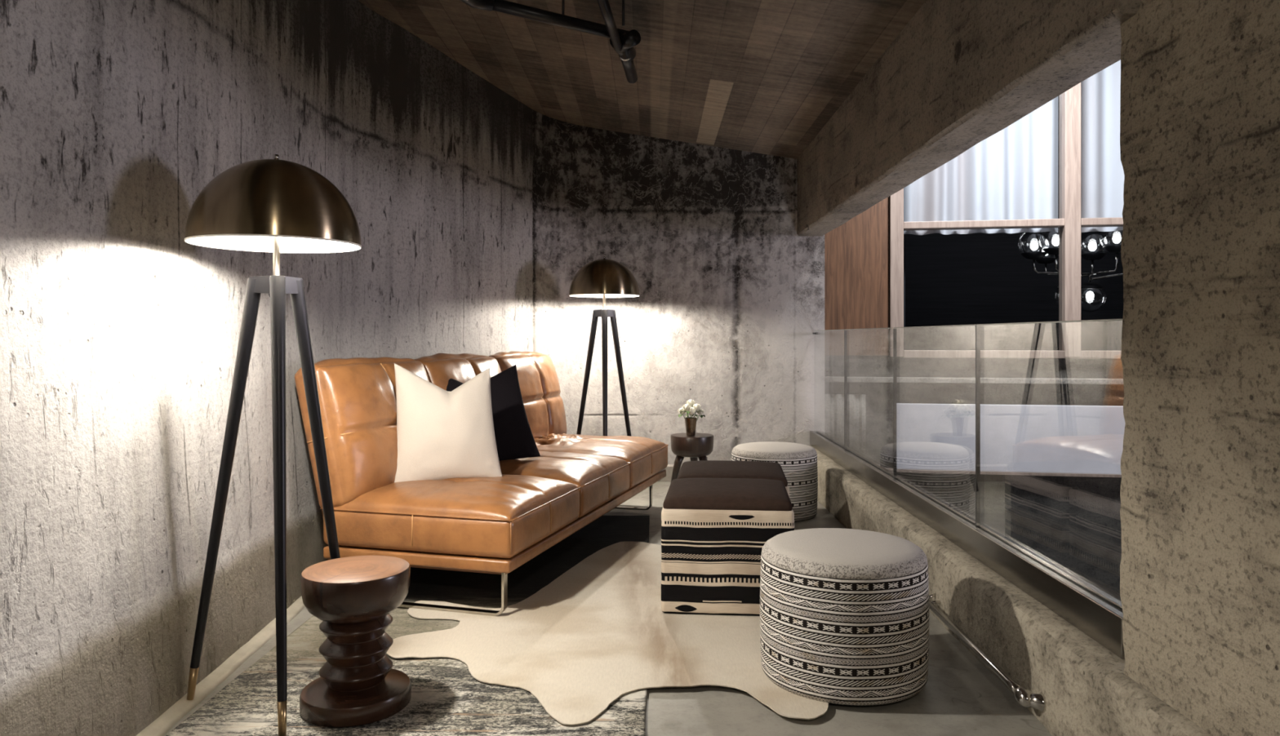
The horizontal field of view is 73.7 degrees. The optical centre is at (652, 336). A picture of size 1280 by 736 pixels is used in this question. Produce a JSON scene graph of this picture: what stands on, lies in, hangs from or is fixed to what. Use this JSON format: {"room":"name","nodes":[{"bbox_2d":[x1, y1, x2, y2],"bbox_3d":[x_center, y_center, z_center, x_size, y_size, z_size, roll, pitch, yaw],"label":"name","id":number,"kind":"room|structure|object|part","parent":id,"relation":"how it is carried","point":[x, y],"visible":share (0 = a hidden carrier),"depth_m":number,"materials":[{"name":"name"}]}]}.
{"room":"living room","nodes":[
{"label":"living room","id":0,"kind":"room"},
{"bbox_2d":[0,0,533,735],"bbox_3d":[-1.465,-0.350,2.294,0.767,3.000,7.985,0,0,4],"label":"wall","id":1,"kind":"structure","parent":0,"point":[119,334],"depth_m":2.63,"materials":[{"name":"concrete"}]},
{"bbox_2d":[135,595,305,735],"bbox_3d":[-1.360,1.091,2.918,0.289,0.022,4.084,0,0,0],"label":"baseboard","id":2,"kind":"structure","parent":1,"relation":"attached to","point":[162,725],"depth_m":2.73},
{"bbox_2d":[163,481,1052,735],"bbox_3d":[-0.250,1.175,2.450,3.000,0.150,8.500,0,0,0],"label":"floor","id":3,"kind":"structure","parent":0,"point":[960,696],"depth_m":2.53,"materials":[{"name":"concrete"}]},
{"bbox_2d":[165,515,649,735],"bbox_3d":[-0.675,1.093,3.100,1.317,0.007,4.205,0,0,0],"label":"woven rug","id":4,"kind":"object","parent":3,"relation":"on","point":[446,700],"visible":0.36,"depth_m":2.64,"materials":[{"name":"grey fabric"}]},
{"bbox_2d":[184,154,361,735],"bbox_3d":[-1.141,0.272,2.547,0.516,1.635,0.488,0,0,0],"label":"floor lamp","id":5,"kind":"object","parent":4,"relation":"on","point":[275,206],"visible":0.99,"depth_m":2.45,"materials":[{"name":"gold metal"}]},
{"bbox_3d":[-1.256,0.406,2.554,0.265,1.176,0.044,0,0,0],"label":"leg","id":6,"kind":"part","parent":5,"relation":"part of","materials":[{"name":"black paint"}]},
{"bbox_3d":[-1.125,-0.401,2.550,0.481,0.250,0.481,0,0,0],"label":"lamp shade","id":7,"kind":"part","parent":5,"relation":"part of","materials":[{"name":"gold metal"}]},
{"bbox_3d":[-1.065,0.406,2.432,0.042,1.176,0.264,0,0,-27],"label":"leg","id":8,"kind":"part","parent":5,"relation":"part of","materials":[{"name":"black paint"}]},
{"bbox_3d":[-1.053,0.406,2.661,0.042,1.176,0.264,0,0,33],"label":"leg","id":9,"kind":"part","parent":5,"relation":"part of","materials":[{"name":"black paint"}]},
{"bbox_2d":[299,555,411,728],"bbox_3d":[-0.878,0.888,2.528,0.313,0.404,0.313,0,0,0],"label":"stool","id":10,"kind":"object","parent":4,"relation":"on","point":[354,597],"visible":1,"depth_m":2.44,"materials":[{"name":"brown wood"}]},
{"bbox_3d":[-0.878,0.756,2.528,0.307,0.136,0.307,0,0,0],"label":"seat","id":11,"kind":"part","parent":10,"relation":"part of","materials":[{"name":"brown wood"}]},
{"bbox_3d":[-0.878,0.687,2.528,0.302,0.003,0.302,0,0,36],"label":"seat","id":12,"kind":"part","parent":10,"relation":"part of","materials":[{"name":"brown wood"}]},
{"bbox_2d":[294,351,668,616],"bbox_3d":[-0.709,0.584,4.566,1.048,0.994,2.435,0,0,16],"label":"leather sofa","id":13,"kind":"object","parent":4,"relation":"on","point":[497,525],"visible":0.73,"depth_m":3.58,"materials":[{"name":"brown leather"}]},
{"bbox_2d":[294,357,429,507],"bbox_3d":[-1.238,0.406,3.873,0.322,0.624,0.796,0,0,16],"label":"cushion","id":14,"kind":"object","parent":13,"relation":"on","point":[357,400],"depth_m":3.55,"materials":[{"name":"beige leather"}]},
{"bbox_2d":[394,363,502,482],"bbox_3d":[-0.917,0.389,3.833,0.474,0.542,0.186,0,0,-14],"label":"throw pillow","id":15,"kind":"object","parent":13,"relation":"on","point":[442,434],"visible":0.98,"depth_m":3.77,"materials":[{"name":"beige fabric"}]},
{"bbox_2d":[323,474,579,558],"bbox_3d":[-0.849,0.740,3.738,0.870,0.232,0.757,0,0,16],"label":"seat cushion","id":16,"kind":"object","parent":13,"relation":"on","point":[505,516],"depth_m":3.43,"materials":[{"name":"brown leather"}]},
{"bbox_3d":[-0.905,0.995,3.401,0.695,0.172,0.032,0,0,16],"label":"leg","id":17,"kind":"part","parent":13,"relation":"part of","materials":[{"name":"silver metal"}]},
{"bbox_2d":[413,353,501,390],"bbox_3d":[-1.018,0.403,4.656,0.323,0.631,0.811,0,0,16],"label":"cushion","id":18,"kind":"object","parent":13,"relation":"on","point":[439,368],"depth_m":4.48,"materials":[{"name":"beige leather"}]},
{"bbox_2d":[445,364,540,461],"bbox_3d":[-0.884,0.421,4.367,0.606,0.562,0.187,0,0,-17],"label":"throw pillow","id":19,"kind":"object","parent":13,"relation":"on","point":[514,439],"visible":0.44,"depth_m":4.37,"materials":[{"name":"fabric"}]},
{"bbox_3d":[-0.632,0.886,4.520,0.835,0.048,2.364,0,0,16],"label":"frame","id":20,"kind":"part","parent":13,"relation":"part of","materials":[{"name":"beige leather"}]},
{"bbox_2d":[488,351,566,439],"bbox_3d":[-0.797,0.406,5.440,0.323,0.626,0.801,0,0,16],"label":"cushion","id":21,"kind":"object","parent":13,"relation":"on","point":[539,384],"depth_m":5.34,"materials":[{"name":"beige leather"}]},
{"bbox_2d":[498,451,629,518],"bbox_3d":[-0.639,0.741,4.487,0.870,0.231,0.781,0,0,16],"label":"seat cushion","id":22,"kind":"object","parent":13,"relation":"on","point":[603,481],"depth_m":4.27,"materials":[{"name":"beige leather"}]},
{"bbox_2d":[533,433,667,488],"bbox_3d":[-0.419,0.729,5.267,0.870,0.255,0.822,0,0,16],"label":"seat cushion","id":23,"kind":"object","parent":13,"relation":"on","point":[647,458],"depth_m":5.07,"materials":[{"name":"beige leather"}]},
{"bbox_3d":[-0.341,0.995,5.408,0.695,0.172,0.032,0,0,16],"label":"leg","id":24,"kind":"part","parent":13,"relation":"part of","materials":[{"name":"silver metal"}]},
{"bbox_2d":[386,541,828,725],"bbox_3d":[-0.160,1.081,3.440,1.630,0.008,2.117,0,0,0],"label":"cowhide rug","id":25,"kind":"object","parent":4,"relation":"on","point":[599,633],"visible":0.82,"depth_m":3.02,"materials":[{"name":"beige fur"}]},
{"bbox_2d":[661,478,794,616],"bbox_3d":[0.311,0.850,3.559,0.530,0.465,0.531,0,0,5],"label":"ottoman","id":26,"kind":"object","parent":25,"relation":"on","point":[715,531],"visible":0.83,"depth_m":3.31,"materials":[{"name":"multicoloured fabric"}]},
{"bbox_2d":[676,460,789,497],"bbox_3d":[0.377,0.850,4.089,0.530,0.465,0.531,0,0,5],"label":"ottoman","id":27,"kind":"object","parent":25,"relation":"on","point":[700,468],"visible":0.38,"depth_m":3.96,"materials":[{"name":"brown fabric"}]},
{"bbox_2d":[568,256,639,436],"bbox_3d":[-0.354,0.270,5.954,0.523,1.659,0.495,0,0,22],"label":"floor lamp","id":28,"kind":"object","parent":3,"relation":"on","point":[604,278],"visible":1,"depth_m":5.83,"materials":[{"name":"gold metal"}]},
{"bbox_3d":[-0.460,0.406,6.004,0.269,1.194,0.044,0,0,22],"label":"leg","id":29,"kind":"part","parent":28,"relation":"part of","materials":[{"name":"black paint"}]},
{"bbox_3d":[-0.338,-0.413,5.950,0.488,0.254,0.488,0,0,22],"label":"lamp shade","id":30,"kind":"part","parent":28,"relation":"part of","materials":[{"name":"gold metal"}]},
{"bbox_3d":[-0.326,0.406,5.816,0.042,1.194,0.268,0,0,-5],"label":"leg","id":31,"kind":"part","parent":28,"relation":"part of","materials":[{"name":"black paint"}]},
{"bbox_3d":[-0.228,0.406,6.027,0.268,1.194,0.043,0,0,-35],"label":"leg","id":32,"kind":"part","parent":28,"relation":"part of","materials":[{"name":"black paint"}]},
{"bbox_2d":[670,432,713,484],"bbox_3d":[0.277,0.903,6.129,0.320,0.399,0.327,0,0,0],"label":"table","id":33,"kind":"object","parent":3,"relation":"on","point":[700,446],"visible":0.87,"depth_m":6.01,"materials":[{"name":"brown wood"}]},
{"bbox_3d":[0.172,0.966,6.084,0.116,0.274,0.059,0,0,-13],"label":"leg","id":34,"kind":"part","parent":33,"relation":"part of","materials":[{"name":"brown wood"}]},
{"bbox_2d":[684,417,697,435],"bbox_3d":[0.270,0.640,6.060,0.088,0.127,0.088,0,0,0],"label":"vase","id":35,"kind":"object","parent":33,"relation":"on","point":[691,424],"visible":0.98,"depth_m":6.03,"materials":[{"name":"metal"}]},
{"bbox_2d":[677,408,689,418],"bbox_3d":[0.216,0.589,6.055,0.087,0.170,0.088,0,0,0],"label":"rose","id":36,"kind":"object","parent":35,"relation":"in","point":[680,410],"visible":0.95,"depth_m":6.03,"materials":[{"name":"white plant"}]},
{"bbox_2d":[680,404,691,418],"bbox_3d":[0.245,0.574,6.019,0.087,0.200,0.088,0,0,-40],"label":"rose","id":37,"kind":"object","parent":35,"relation":"in","point":[686,406],"visible":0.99,"depth_m":6.00,"materials":[{"name":"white plant"}]},
{"bbox_2d":[685,400,695,418],"bbox_3d":[0.265,0.561,6.079,0.089,0.226,0.087,0,0,-21],"label":"rose","id":38,"kind":"object","parent":35,"relation":"in","point":[690,402],"visible":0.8,"depth_m":6.06,"materials":[{"name":"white plant"}]},
{"bbox_2d":[685,407,697,418],"bbox_3d":[0.276,0.585,6.009,0.087,0.178,0.091,0,0,10],"label":"rose","id":39,"kind":"object","parent":35,"relation":"in","point":[692,411],"visible":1,"depth_m":5.99,"materials":[{"name":"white plant"}]},
{"bbox_2d":[693,404,701,418],"bbox_3d":[0.307,0.574,6.036,0.088,0.200,0.087,0,0,-30],"label":"rose","id":40,"kind":"object","parent":35,"relation":"in","point":[696,406],"visible":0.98,"depth_m":6.01,"materials":[{"name":"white plant"}]},
{"bbox_2d":[693,408,705,421],"bbox_3d":[0.328,0.593,6.073,0.083,0.163,0.088,0,0,20],"label":"rose","id":41,"kind":"object","parent":35,"relation":"in","point":[701,412],"visible":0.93,"depth_m":6.06,"materials":[{"name":"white plant"}]},
{"bbox_3d":[0.297,0.966,6.234,0.061,0.274,0.116,0,0,0],"label":"leg","id":42,"kind":"part","parent":33,"relation":"part of","materials":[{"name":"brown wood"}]},
{"bbox_3d":[0.372,0.966,6.047,0.116,0.274,0.059,0,0,36],"label":"leg","id":43,"kind":"part","parent":33,"relation":"part of","materials":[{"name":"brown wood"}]},
{"bbox_2d":[731,441,817,521],"bbox_3d":[0.752,0.883,5.290,0.532,0.434,0.532,0,0,16],"label":"woven pouf","id":44,"kind":"object","parent":3,"relation":"on","point":[798,462],"visible":0.61,"depth_m":5.08,"materials":[{"name":"fabric"}]},
{"bbox_2d":[760,528,928,705],"bbox_3d":[0.614,0.871,2.757,0.532,0.434,0.532,0,0,0],"label":"woven pouf","id":45,"kind":"object","parent":3,"relation":"on","point":[844,613],"visible":1,"depth_m":2.54,"materials":[{"name":"fabric"}]},
{"bbox_2d":[807,444,1212,735],"bbox_3d":[1.210,0.970,3.247,0.230,0.311,6.502,0,0,0],"label":"wall","id":46,"kind":"structure","parent":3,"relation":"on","point":[1085,687],"depth_m":2.55,"materials":[{"name":"concrete"}]},
{"bbox_2d":[809,319,1124,659],"bbox_3d":[1.225,0.386,4.326,0.074,0.864,4.332,0,0,0],"label":"glass balustrade","id":47,"kind":"object","parent":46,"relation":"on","point":[1093,611],"visible":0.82,"depth_m":3.12,"materials":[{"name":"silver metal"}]},
{"bbox_3d":[1.201,0.765,4.310,0.026,0.106,4.300,0,0,0],"label":"rail","id":48,"kind":"part","parent":47,"relation":"part of","materials":[{"name":"silver metal"}]},
{"bbox_3d":[1.249,0.765,4.310,0.026,0.106,4.300,0,0,0],"label":"rail","id":49,"kind":"part","parent":47,"relation":"part of","materials":[{"name":"silver metal"}]},
{"bbox_3d":[1.225,0.341,2.690,0.015,0.766,1.042,0,0,0],"label":"glass panel","id":50,"kind":"part","parent":47,"relation":"part of","materials":[{"name":"clear glass"}]},
{"bbox_2d":[928,593,1046,712],"bbox_3d":[1.076,1.031,2.947,0.072,0.074,1.146,0,0,0],"label":"rail","id":51,"kind":"object","parent":46,"relation":"attached to","point":[1024,696],"visible":0.94,"depth_m":2.60,"materials":[{"name":"silver metal"}]},
{"bbox_2d":[358,0,926,159],"bbox_3d":[-0.300,-1.666,2.550,3.400,0.717,8.700,0,0,0],"label":"ceiling","id":52,"kind":"structure","parent":0,"point":[763,77],"depth_m":4.68,"materials":[{"name":"brown wood"}]},
{"bbox_2d":[460,0,640,84],"bbox_3d":[-0.441,-1.450,3.791,0.773,0.281,1.331,0,0,0],"label":"pipe","id":53,"kind":"object","parent":52,"relation":"attached to","point":[623,42],"visible":1,"depth_m":3.77,"materials":[{"name":"metal"}]},
{"bbox_2d":[796,0,1141,236],"bbox_3d":[1.202,-1.133,4.261,0.211,0.740,4.524,0,0,0],"label":"beam","id":54,"kind":"structure","parent":52,"relation":"attached to","point":[960,73],"depth_m":3.26,"materials":[{"name":"concrete"}]},
{"bbox_2d":[532,109,824,481],"bbox_3d":[0.145,-0.350,6.527,2.344,3.000,0.408,0,0,-7],"label":"wall","id":55,"kind":"structure","parent":0,"point":[728,308],"depth_m":6.50,"materials":[{"name":"concrete"}]},
{"bbox_2d":[903,234,905,350],"bbox_3d":[2.592,-1.250,9.429,0.080,5.300,2.280,0,0,9],"label":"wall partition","id":56,"kind":"structure","parent":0,"point":[904,234],"depth_m":8.30,"materials":[{"name":"brown wood"}]},
{"bbox_2d":[824,196,1124,600],"bbox_3d":[3.889,0.200,7.897,5.811,8.200,0.300,0,0,9],"label":"wall","id":57,"kind":"structure","parent":0,"point":[1073,523],"depth_m":7.91,"materials":[{"name":"glass"}]},
{"bbox_2d":[824,394,866,450],"bbox_3d":[1.809,0.805,8.066,0.391,0.521,0.078,0,0,9],"label":"window","id":58,"kind":"structure","parent":57,"relation":"attached to","point":[833,403],"depth_m":8.04,"materials":[{"name":"glass"}]},
{"bbox_2d":[824,376,1123,384],"bbox_3d":[3.915,0.404,7.741,5.711,0.048,0.200,0,0,9],"label":"trim","id":59,"kind":"structure","parent":57,"relation":"attached to","point":[827,379],"depth_m":7.79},
{"bbox_2d":[884,467,1121,477],"bbox_3d":[4.301,1.248,7.652,4.921,0.026,0.096,0,0,9],"label":"trim","id":60,"kind":"structure","parent":57,"relation":"attached to","point":[891,469],"depth_m":7.78,"materials":[{"name":"grey metal"}]},
{"bbox_2d":[888,82,1123,359],"bbox_3d":[4.484,-1.851,7.681,4.569,4.097,0.180,0,0,9],"label":"window","id":61,"kind":"structure","parent":57,"relation":"in","point":[1069,223],"depth_m":7.76,"materials":[{"name":"brown wood"}]},
{"bbox_3d":[2.289,-1.856,8.034,0.122,4.087,0.170,0,0,9],"label":"frame","id":62,"kind":"part","parent":61,"relation":"part of","materials":[{"name":"brown wood"}]},
{"bbox_3d":[3.046,-0.439,7.915,1.410,1.133,0.012,0,0,9],"label":"pane","id":63,"kind":"part","parent":61,"relation":"part of","materials":[{"name":"clear glass"}]},
{"bbox_2d":[903,96,1057,235],"bbox_3d":[3.089,-2.235,8.064,1.430,2.529,0.156,0,0,9],"label":"sheer curtain","id":64,"kind":"object","parent":61,"relation":"hanging from","point":[1012,173],"visible":0.34,"depth_m":8.04,"materials":[{"name":"white fabric"}]},
{"bbox_3d":[4.545,0.162,7.677,4.447,0.070,0.170,0,0,9],"label":"frame","id":65,"kind":"part","parent":61,"relation":"part of","materials":[{"name":"brown wood"}]},
{"bbox_3d":[4.546,-1.038,7.682,4.447,0.065,0.160,0,0,9],"label":"frame","id":66,"kind":"part","parent":61,"relation":"part of","materials":[{"name":"brown wood"}]},
{"bbox_3d":[3.808,-1.856,7.788,0.137,4.087,0.180,0,0,9],"label":"frame","id":67,"kind":"part","parent":61,"relation":"part of","materials":[{"name":"brown wood"}]},
{"bbox_2d":[1080,59,1124,232],"bbox_3d":[5.318,-2.235,7.711,2.930,2.531,0.160,0,0,9],"label":"sheer curtain","id":68,"kind":"object","parent":61,"relation":"hanging from","point":[1102,173],"visible":0.16,"depth_m":7.92,"materials":[{"name":"white fabric"}]},
{"bbox_2d":[896,403,1125,475],"bbox_3d":[4.499,0.931,7.628,4.522,0.613,0.080,0,0,9],"label":"window","id":69,"kind":"structure","parent":57,"relation":"attached to","point":[1017,438],"depth_m":7.78,"materials":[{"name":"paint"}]},
{"bbox_2d":[905,96,1123,351],"bbox_3d":[4.926,-1.250,10.289,5.311,5.300,0.151,0,0,9],"label":"wall","id":70,"kind":"structure","parent":0,"point":[977,277],"depth_m":10.33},
{"bbox_2d":[1017,231,1058,275],"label":"globe chandelier","id":71,"kind":"object","parent":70,"point":[1038,257],"depth_m":8.66,"materials":[{"name":"clear glass"}]},
{"bbox_3d":[3.893,-0.947,8.706,0.314,0.314,0.314,0,0,9],"label":"globe","id":72,"kind":"part","parent":71,"relation":"part of","materials":[{"name":"clear glass"}]},
{"bbox_3d":[3.893,-0.928,8.706,0.078,0.098,0.078,0,0,9],"label":"bulb","id":73,"kind":"part","parent":71,"relation":"part of","materials":[{"name":"white glass"}]},
{"bbox_3d":[4.033,-0.973,8.532,0.308,0.308,0.308,0,0,9],"label":"globe","id":74,"kind":"part","parent":71,"relation":"part of","materials":[{"name":"clear glass"}]},
{"bbox_3d":[4.133,-0.915,8.972,0.295,0.295,0.295,0,0,9],"label":"globe","id":75,"kind":"part","parent":71,"relation":"part of","materials":[{"name":"clear glass"}]},
{"bbox_3d":[4.281,-0.695,8.800,0.022,0.145,0.476,0,0,-41],"label":"arm","id":76,"kind":"part","parent":71,"relation":"part of","materials":[{"name":"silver metal"}]},
{"bbox_3d":[4.033,-0.954,8.532,0.077,0.096,0.077,0,0,9],"label":"bulb","id":77,"kind":"part","parent":71,"relation":"part of","materials":[{"name":"white glass"}]},
{"bbox_3d":[4.160,-0.707,8.664,0.561,0.167,0.022,0,0,9],"label":"arm","id":78,"kind":"part","parent":71,"relation":"part of","materials":[{"name":"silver metal"}]},
{"bbox_2d":[1080,231,1123,312],"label":"globe chandelier","id":79,"kind":"object","parent":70,"point":[1092,246],"depth_m":8.55,"materials":[{"name":"clear glass"}]},
{"bbox_3d":[4.347,-0.427,8.888,0.293,0.293,0.293,0,0,9],"label":"globe","id":80,"kind":"part","parent":79,"relation":"part of","materials":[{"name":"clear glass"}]},
{"bbox_3d":[4.229,-0.721,8.575,0.425,0.196,0.022,0,0,-12],"label":"arm","id":81,"kind":"part","parent":79,"relation":"part of","materials":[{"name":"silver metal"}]},
{"bbox_3d":[4.418,-0.413,8.623,0.075,0.094,0.075,0,0,9],"label":"bulb","id":82,"kind":"part","parent":79,"relation":"part of","materials":[{"name":"white glass"}]},
{"bbox_3d":[4.442,-0.912,8.619,0.078,0.098,0.078,0,0,9],"label":"bulb","id":83,"kind":"part","parent":79,"relation":"part of","materials":[{"name":"white glass"}]},
{"bbox_3d":[4.439,-0.703,8.620,0.026,0.144,0.022,0,0,9],"label":"arm","id":84,"kind":"part","parent":79,"relation":"part of","materials":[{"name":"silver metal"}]},
{"bbox_3d":[4.418,-0.395,8.623,0.299,0.299,0.299,0,0,9],"label":"globe","id":85,"kind":"part","parent":79,"relation":"part of","materials":[{"name":"clear glass"}]},
{"bbox_3d":[4.442,-0.931,8.619,0.314,0.314,0.314,0,0,9],"label":"globe","id":86,"kind":"part","parent":79,"relation":"part of","materials":[{"name":"clear glass"}]},
{"bbox_3d":[4.518,-0.728,8.528,0.022,0.211,0.247,0,0,-41],"label":"arm","id":87,"kind":"part","parent":79,"relation":"part of","materials":[{"name":"silver metal"}]},
{"bbox_3d":[4.714,-1.702,8.576,0.566,2.264,0.027,0,0,9],"label":"stem","id":88,"kind":"part","parent":79,"relation":"part of","materials":[{"name":"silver metal"}]},
{"bbox_3d":[4.592,-0.970,8.444,0.077,0.096,0.077,0,0,9],"label":"bulb","id":89,"kind":"part","parent":79,"relation":"part of","materials":[{"name":"white glass"}]},
{"bbox_2d":[1120,0,1279,735],"bbox_3d":[1.323,-0.410,0.200,0.364,2.487,3.807,0,0,0],"label":"wall","id":90,"kind":"structure","parent":0,"point":[1200,90],"depth_m":1.78,"materials":[{"name":"concrete"}]}
]}

